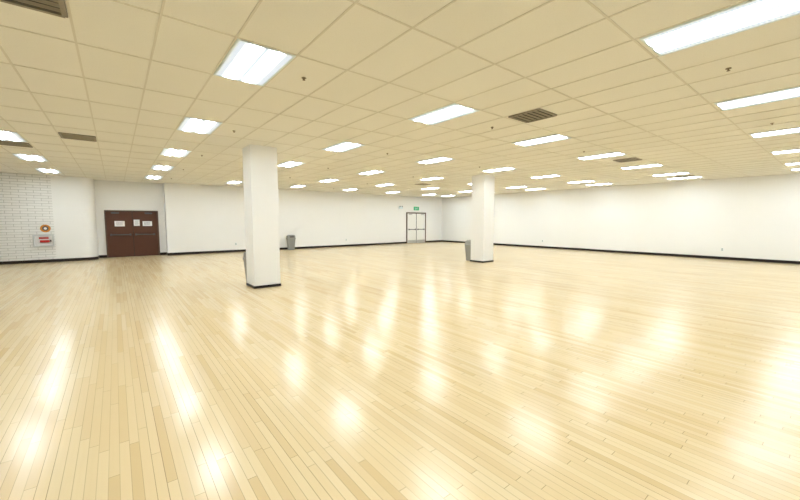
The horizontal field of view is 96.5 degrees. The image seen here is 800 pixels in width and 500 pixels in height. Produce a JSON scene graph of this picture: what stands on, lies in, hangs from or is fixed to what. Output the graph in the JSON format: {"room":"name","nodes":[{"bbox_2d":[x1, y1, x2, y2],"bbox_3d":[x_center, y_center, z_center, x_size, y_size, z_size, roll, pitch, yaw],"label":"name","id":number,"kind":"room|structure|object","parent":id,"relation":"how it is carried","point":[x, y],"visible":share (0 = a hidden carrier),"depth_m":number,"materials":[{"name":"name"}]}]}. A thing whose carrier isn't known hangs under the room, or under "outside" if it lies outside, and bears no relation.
{"room":"community hall","nodes":[
{"label":"community hall","id":0,"kind":"room"},
{"bbox_2d":[0,173,56,261],"bbox_3d":[-15.423,-1.180,13.556,3.400,3.400,1.300,-4,6,-38],"label":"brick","id":1,"kind":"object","parent":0,"point":[25,199],"depth_m":13.60,"materials":[{"name":"white brick"}]},
{"bbox_2d":[0,0,67,17],"bbox_3d":[-2.947,-1.995,2.717,0.580,0.022,0.580,-4,6,-38],"label":"ceiling air vent","id":2,"kind":"object","parent":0,"point":[52,7],"depth_m":2.94,"materials":[{"name":"metal"}]},
{"bbox_2d":[50,175,441,258],"bbox_3d":[-5.465,-1.821,21.451,22.050,3.400,1.300,-4,6,-38],"label":"wall","id":3,"kind":"structure","parent":0,"point":[191,217],"depth_m":18.02,"materials":[{"name":"white paint"}]},
{"bbox_2d":[32,234,54,246],"bbox_3d":[-13.908,-0.368,13.934,0.600,0.460,0.100,-4,6,-38],"label":"sign","id":4,"kind":"object","parent":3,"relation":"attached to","point":[38,240],"visible":1,"depth_m":13.93,"materials":[{"name":"plastic"}]},
{"bbox_2d":[40,225,50,231],"bbox_3d":[-13.877,-0.843,13.969,0.300,0.300,0.021,-4,6,-38],"label":"safety sign","id":5,"kind":"object","parent":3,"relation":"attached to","point":[44,228],"visible":1,"depth_m":13.96,"materials":[{"name":"orange plastic"}]},
{"bbox_2d":[0,255,106,264],"bbox_3d":[-14.286,0.443,13.858,0.821,0.115,4.729,4,6,40],"label":"baseboard","id":6,"kind":"structure","parent":3,"relation":"attached to","point":[99,256],"depth_m":14.14,"materials":[{"name":"rubber"}]},
{"bbox_2d":[106,211,133,256],"bbox_3d":[-12.625,-0.713,16.111,0.930,2.034,0.053,-4,6,-38],"label":"leaf","id":7,"kind":"object","parent":3,"relation":"attached to","point":[118,245],"visible":1,"depth_m":16.11,"materials":[{"name":"brown paint"}]},
{"bbox_2d":[114,221,124,225],"bbox_3d":[-12.616,-1.184,16.066,0.360,0.240,0.004,-4,6,-38],"label":"paper notice","id":8,"kind":"object","parent":7,"relation":"attached to","point":[117,223],"visible":1,"depth_m":16.06,"materials":[{"name":"white paper"}]},
{"bbox_2d":[104,210,159,257],"bbox_3d":[-12.257,-0.760,16.405,1.970,2.100,0.050,-4,6,-38],"label":"frame","id":9,"kind":"object","parent":3,"relation":"attached to","point":[104,210],"visible":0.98,"depth_m":16.18,"materials":[{"name":"paint"}]},
{"bbox_2d":[106,211,158,256],"bbox_3d":[-12.266,-0.736,16.419,1.870,2.050,0.020,-4,6,-38],"label":"door gap","id":10,"kind":"structure","parent":3,"relation":"in","point":[115,211],"depth_m":16.36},
{"bbox_2d":[132,212,158,255],"bbox_3d":[-11.884,-0.760,16.698,0.930,2.034,0.053,-4,6,-38],"label":"leaf","id":11,"kind":"object","parent":3,"relation":"attached to","point":[144,245],"visible":1,"depth_m":16.69,"materials":[{"name":"brown paint"}]},
{"bbox_2d":[134,220,139,225],"bbox_3d":[-12.131,-1.255,16.448,0.220,0.280,0.004,-4,6,-38],"label":"paper notice","id":12,"kind":"object","parent":11,"relation":"attached to","point":[136,222],"visible":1,"depth_m":16.45,"materials":[{"name":"white paper"}]},
{"bbox_2d":[142,221,151,225],"bbox_3d":[-11.818,-1.235,16.699,0.360,0.220,0.004,-4,6,-38],"label":"paper notice","id":13,"kind":"object","parent":11,"relation":"attached to","point":[145,223],"visible":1,"depth_m":16.70,"materials":[{"name":"white paper"}]},
{"bbox_2d":[160,242,405,254],"bbox_3d":[-5.495,-0.181,21.551,14.940,0.115,0.514,-4,6,-38],"label":"baseboard","id":14,"kind":"structure","parent":3,"relation":"attached to","point":[284,248],"depth_m":20.32,"materials":[{"name":"rubber"}]},
{"bbox_2d":[407,213,415,242],"bbox_3d":[0.859,-1.599,26.261,0.850,2.159,0.053,-4,6,-38],"label":"leaf","id":15,"kind":"object","parent":3,"relation":"attached to","point":[411,219],"visible":0.91,"depth_m":26.24,"materials":[{"name":"white paint"}]},
{"bbox_2d":[406,212,425,242],"bbox_3d":[1.211,-1.658,26.542,1.900,2.250,0.050,-4,6,-38],"label":"frame","id":16,"kind":"object","parent":3,"relation":"attached to","point":[406,212],"visible":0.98,"depth_m":26.37,"materials":[{"name":"paint"}]},
{"bbox_2d":[416,214,424,242],"bbox_3d":[1.568,-1.645,26.823,0.850,2.159,0.053,-4,6,-38],"label":"leaf","id":17,"kind":"object","parent":3,"relation":"attached to","point":[420,237],"visible":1,"depth_m":26.81,"materials":[{"name":"white paint"}]},
{"bbox_2d":[0,242,799,499],"bbox_3d":[0.730,0.779,11.351,25.750,0.150,25.300,-4,6,-38],"label":"floor","id":18,"kind":"structure","parent":0,"point":[404,371],"depth_m":3.76,"materials":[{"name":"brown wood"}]},
{"bbox_2d":[243,252,246,281],"bbox_3d":[-3.833,0.446,9.335,0.430,0.840,0.340,-4,6,-38],"label":"waste bin","id":19,"kind":"object","parent":18,"relation":"on","point":[244,255],"visible":0.22,"depth_m":9.25,"materials":[{"name":"grey plastic"}]},
{"bbox_2d":[242,144,280,288],"bbox_3d":[-3.440,-0.801,8.875,0.658,3.400,0.658,-4,6,-38],"label":"square pillar","id":20,"kind":"structure","parent":18,"relation":"on","point":[260,177],"depth_m":8.63,"materials":[{"name":"white paint"}]},
{"bbox_2d":[286,235,295,249],"bbox_3d":[-6.144,-0.429,20.125,0.430,0.840,0.340,-4,6,-38],"label":"waste bin","id":21,"kind":"object","parent":18,"relation":"on","point":[290,239],"visible":0.98,"depth_m":20.01,"materials":[{"name":"grey plastic"}]},
{"bbox_2d":[464,240,470,260],"bbox_3d":[2.921,0.012,14.690,0.430,0.840,0.340,-4,6,-38],"label":"waste bin","id":22,"kind":"object","parent":18,"relation":"on","point":[467,244],"visible":0.38,"depth_m":14.58,"materials":[{"name":"grey plastic"}]},
{"bbox_2d":[470,174,494,262],"bbox_3d":[3.283,-1.233,14.205,0.658,3.400,0.658,-4,6,-38],"label":"square pillar","id":23,"kind":"structure","parent":18,"relation":"on","point":[483,186],"depth_m":13.98,"materials":[{"name":"white paint"}]},
{"bbox_2d":[0,0,799,197],"bbox_3d":[0.730,-2.759,11.063,25.750,0.150,25.300,-4,6,-38],"label":"ceiling","id":24,"kind":"structure","parent":0,"point":[290,26],"depth_m":4.88,"materials":[{"name":"tile"}]},
{"bbox_2d":[0,131,26,141],"bbox_3d":[-8.267,-2.381,7.414,0.592,0.014,1.096,-4,6,-38],"label":"ceiling light panel","id":25,"kind":"object","parent":24,"relation":"in","point":[4,135],"depth_m":7.51,"materials":[{"name":"white plastic"}]},
{"bbox_2d":[0,140,32,147],"bbox_3d":[-8.902,-2.441,8.210,0.580,0.022,0.580,-4,6,-38],"label":"ceiling air vent","id":26,"kind":"object","parent":24,"relation":"in","point":[9,143],"depth_m":8.23,"materials":[{"name":"metal"}]},
{"bbox_2d":[13,154,48,161],"bbox_3d":[-10.353,-2.593,10.028,0.592,0.014,1.096,-4,6,-38],"label":"ceiling light panel","id":27,"kind":"object","parent":24,"relation":"in","point":[21,156],"depth_m":9.99,"materials":[{"name":"white plastic"}]},
{"bbox_2d":[34,168,60,172],"bbox_3d":[-12.439,-2.805,12.641,0.592,0.014,1.096,-4,6,-38],"label":"ceiling light panel","id":28,"kind":"object","parent":24,"relation":"in","point":[40,170],"depth_m":12.55,"materials":[{"name":"white plastic"}]},
{"bbox_2d":[58,132,96,141],"bbox_3d":[-6.819,-2.389,7.569,0.580,0.022,0.580,-4,6,-38],"label":"ceiling air vent","id":29,"kind":"object","parent":24,"relation":"in","point":[63,135],"depth_m":7.54,"materials":[{"name":"brown metal"}]},
{"bbox_2d":[144,175,162,178],"bbox_3d":[-10.037,-2.959,14.546,0.592,0.014,1.096,-4,6,-38],"label":"ceiling light panel","id":30,"kind":"object","parent":24,"relation":"in","point":[149,177],"depth_m":14.57,"materials":[{"name":"white plastic"}]},
{"bbox_2d":[150,165,173,170],"bbox_3d":[-7.950,-2.747,11.932,0.592,0.014,1.096,-4,6,-38],"label":"ceiling light panel","id":31,"kind":"object","parent":24,"relation":"in","point":[157,167],"depth_m":11.85,"materials":[{"name":"white plastic"}]},
{"bbox_2d":[160,148,191,156],"bbox_3d":[-5.864,-2.535,9.318,0.592,0.014,1.096,-4,6,-38],"label":"ceiling light panel","id":32,"kind":"object","parent":24,"relation":"in","point":[168,152],"depth_m":9.26,"materials":[{"name":"white plastic"}]},
{"bbox_2d":[176,117,221,133],"bbox_3d":[-3.778,-2.323,6.705,0.592,0.014,1.096,-4,6,-38],"label":"ceiling light panel","id":33,"kind":"object","parent":24,"relation":"in","point":[188,124],"depth_m":6.64,"materials":[{"name":"white plastic"}]},
{"bbox_2d":[226,181,242,183],"bbox_3d":[-7.634,-3.114,16.451,0.592,0.014,1.096,-4,6,-38],"label":"ceiling light panel","id":34,"kind":"object","parent":24,"relation":"in","point":[231,182],"depth_m":16.46,"materials":[{"name":"white plastic"}]},
{"bbox_2d":[213,38,295,85],"bbox_3d":[-1.692,-2.111,4.091,0.592,0.014,1.096,-4,6,-38],"label":"ceiling light panel","id":35,"kind":"object","parent":24,"relation":"in","point":[248,62],"depth_m":4.03,"materials":[{"name":"white plastic"}]},
{"bbox_2d":[277,161,305,167],"bbox_3d":[-3.462,-2.690,11.223,0.592,0.014,1.096,-4,6,-38],"label":"ceiling light panel","id":36,"kind":"object","parent":24,"relation":"in","point":[288,163],"depth_m":11.22,"materials":[{"name":"white plastic"}]},
{"bbox_2d":[318,179,338,181],"bbox_3d":[-3.145,-3.056,15.742,0.592,0.014,1.096,-4,6,-38],"label":"ceiling light panel","id":37,"kind":"object","parent":24,"relation":"in","point":[327,180],"depth_m":15.65,"materials":[{"name":"white plastic"}]},
{"bbox_2d":[321,142,364,151],"bbox_3d":[-1.376,-2.478,8.609,0.592,0.014,1.096,-4,6,-38],"label":"ceiling light panel","id":38,"kind":"object","parent":24,"relation":"in","point":[343,146],"depth_m":8.62,"materials":[{"name":"white plastic"}]},
{"bbox_2d":[356,170,384,174],"bbox_3d":[-1.059,-2.844,13.128,0.592,0.014,1.096,-4,6,-38],"label":"ceiling light panel","id":39,"kind":"object","parent":24,"relation":"in","point":[373,171],"depth_m":13.07,"materials":[{"name":"white plastic"}]},
{"bbox_2d":[374,184,395,185],"bbox_3d":[-0.743,-3.211,17.647,0.592,0.014,1.096,-4,6,-38],"label":"ceiling light panel","id":40,"kind":"object","parent":24,"relation":"in","point":[381,184],"depth_m":17.80,"materials":[{"name":"white plastic"}]},
{"bbox_2d":[0,0,799,197],"bbox_3d":[0.793,-2.675,10.992,25.150,0.006,24.500,-4,6,-38],"label":"grid","id":41,"kind":"object","parent":24,"relation":"attached to","point":[160,14],"depth_m":5.66,"materials":[{"name":"beige metal"}]},
{"bbox_2d":[418,177,443,180],"bbox_3d":[1.343,-2.999,15.033,0.592,0.014,1.096,-4,6,-38],"label":"ceiling light panel","id":42,"kind":"object","parent":24,"relation":"in","point":[433,178],"depth_m":14.91,"materials":[{"name":"white plastic"}]},
{"bbox_2d":[417,157,454,163],"bbox_3d":[1.027,-2.632,10.514,0.592,0.014,1.096,-4,6,-38],"label":"ceiling light panel","id":43,"kind":"object","parent":24,"relation":"in","point":[440,159],"depth_m":10.48,"materials":[{"name":"white plastic"}]},
{"bbox_2d":[408,103,479,124],"bbox_3d":[0.710,-2.265,5.995,0.592,0.014,1.096,-4,6,-38],"label":"ceiling light panel","id":44,"kind":"object","parent":24,"relation":"in","point":[452,111],"depth_m":5.95,"materials":[{"name":"white plastic"}]},
{"bbox_2d":[483,167,514,171],"bbox_3d":[3.429,-2.787,12.419,0.592,0.014,1.096,-4,6,-38],"label":"ceiling light panel","id":45,"kind":"object","parent":24,"relation":"in","point":[506,168],"depth_m":12.31,"materials":[{"name":"white plastic"}]},
{"bbox_2d":[508,108,556,122],"bbox_3d":[2.244,-2.265,6.043,0.580,0.022,0.580,-4,6,-38],"label":"ceiling air vent","id":46,"kind":"object","parent":24,"relation":"in","point":[538,114],"depth_m":6.03,"materials":[{"name":"brown metal"}]},
{"bbox_2d":[512,134,570,146],"bbox_3d":[3.113,-2.420,7.900,0.592,0.014,1.096,-4,6,-38],"label":"ceiling light panel","id":47,"kind":"object","parent":24,"relation":"in","point":[556,137],"depth_m":7.88,"materials":[{"name":"white plastic"}]},
{"bbox_2d":[529,175,559,178],"bbox_3d":[5.832,-2.941,14.324,0.592,0.014,1.096,-4,6,-38],"label":"ceiling light panel","id":48,"kind":"object","parent":24,"relation":"in","point":[547,176],"depth_m":14.25,"materials":[{"name":"white plastic"}]},
{"bbox_2d":[566,180,595,182],"bbox_3d":[8.235,-3.096,16.229,0.592,0.014,1.096,-4,6,-38],"label":"ceiling light panel","id":49,"kind":"object","parent":24,"relation":"in","point":[589,180],"depth_m":16.05,"materials":[{"name":"white plastic"}]},
{"bbox_2d":[587,183,610,185],"bbox_3d":[9.676,-3.189,17.372,0.592,0.014,1.096,-4,6,-38],"label":"ceiling light panel","id":50,"kind":"object","parent":24,"relation":"in","point":[603,183],"depth_m":17.36,"materials":[{"name":"white plastic"}]},
{"bbox_2d":[577,152,626,159],"bbox_3d":[5.515,-2.575,9.805,0.592,0.014,1.096,-4,6,-38],"label":"ceiling light panel","id":51,"kind":"object","parent":24,"relation":"in","point":[614,154],"depth_m":9.83,"materials":[{"name":"white plastic"}]},
{"bbox_2d":[613,157,641,162],"bbox_3d":[6.620,-2.618,10.391,0.580,0.022,0.580,-4,6,-38],"label":"ceiling air vent","id":52,"kind":"object","parent":24,"relation":"in","point":[627,159],"depth_m":10.41,"materials":[{"name":"brown metal"}]},
{"bbox_2d":[621,164,663,169],"bbox_3d":[7.918,-2.729,11.710,0.592,0.014,1.096,-4,6,-38],"label":"ceiling light panel","id":53,"kind":"object","parent":24,"relation":"in","point":[652,165],"depth_m":11.63,"materials":[{"name":"white plastic"}]},
{"bbox_2d":[652,172,690,176],"bbox_3d":[10.321,-2.884,13.615,0.592,0.014,1.096,-4,6,-38],"label":"ceiling light panel","id":54,"kind":"object","parent":24,"relation":"in","point":[682,172],"depth_m":13.63,"materials":[{"name":"white plastic"}]},
{"bbox_2d":[668,176,702,179],"bbox_3d":[11.762,-2.977,14.758,0.592,0.014,1.096,-4,6,-38],"label":"ceiling light panel","id":55,"kind":"object","parent":24,"relation":"in","point":[697,176],"depth_m":14.89,"materials":[{"name":"white plastic"}]},
{"bbox_2d":[675,175,696,177],"bbox_3d":[11.394,-2.931,14.240,0.580,0.022,0.580,-4,6,-38],"label":"ceiling air vent","id":56,"kind":"object","parent":24,"relation":"in","point":[687,175],"depth_m":14.21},
{"bbox_2d":[639,0,799,56],"bbox_3d":[2.910,-2.042,3.240,0.592,0.014,1.096,-4,6,-38],"label":"ceiling light panel","id":57,"kind":"object","parent":24,"relation":"in","point":[750,14],"depth_m":3.23,"materials":[{"name":"white plastic"}]},
{"bbox_2d":[714,86,799,110],"bbox_3d":[5.312,-2.196,5.144,0.592,0.014,1.096,-4,6,-38],"label":"ceiling light panel","id":58,"kind":"object","parent":24,"relation":"in","point":[790,93],"depth_m":5.22,"materials":[{"name":"white plastic"}]},
{"bbox_2d":[750,127,799,137],"bbox_3d":[7.715,-2.351,7.049,0.592,0.014,1.096,-4,6,-38],"label":"ceiling light panel","id":59,"kind":"object","parent":24,"relation":"in","point":[791,130],"depth_m":7.16,"materials":[{"name":"white plastic"}]},
{"bbox_2d":[771,149,799,154],"bbox_3d":[10.117,-2.506,8.954,0.592,0.014,1.096,-4,6,-38],"label":"ceiling light panel","id":60,"kind":"object","parent":24,"relation":"in","point":[795,150],"depth_m":9.13,"materials":[{"name":"white plastic"}]},
{"bbox_2d":[785,162,799,165],"bbox_3d":[12.520,-2.660,10.859,0.592,0.014,1.096,-4,6,-38],"label":"ceiling light panel","id":61,"kind":"object","parent":24,"relation":"in","point":[789,164],"depth_m":11.22,"materials":[{"name":"white plastic"}]},
{"bbox_2d":[441,173,799,260],"bbox_3d":[10.588,-1.634,19.149,0.400,3.400,24.900,-4,6,-38],"label":"wall","id":62,"kind":"structure","parent":0,"point":[755,217],"depth_m":16.80,"materials":[{"name":"white paint"}]},
{"bbox_2d":[441,240,799,263],"bbox_3d":[10.720,0.036,18.865,0.114,0.115,24.080,-4,6,-38],"label":"baseboard","id":63,"kind":"structure","parent":62,"relation":"attached to","point":[584,249],"depth_m":16.82,"materials":[{"name":"rubber"}]}
]}

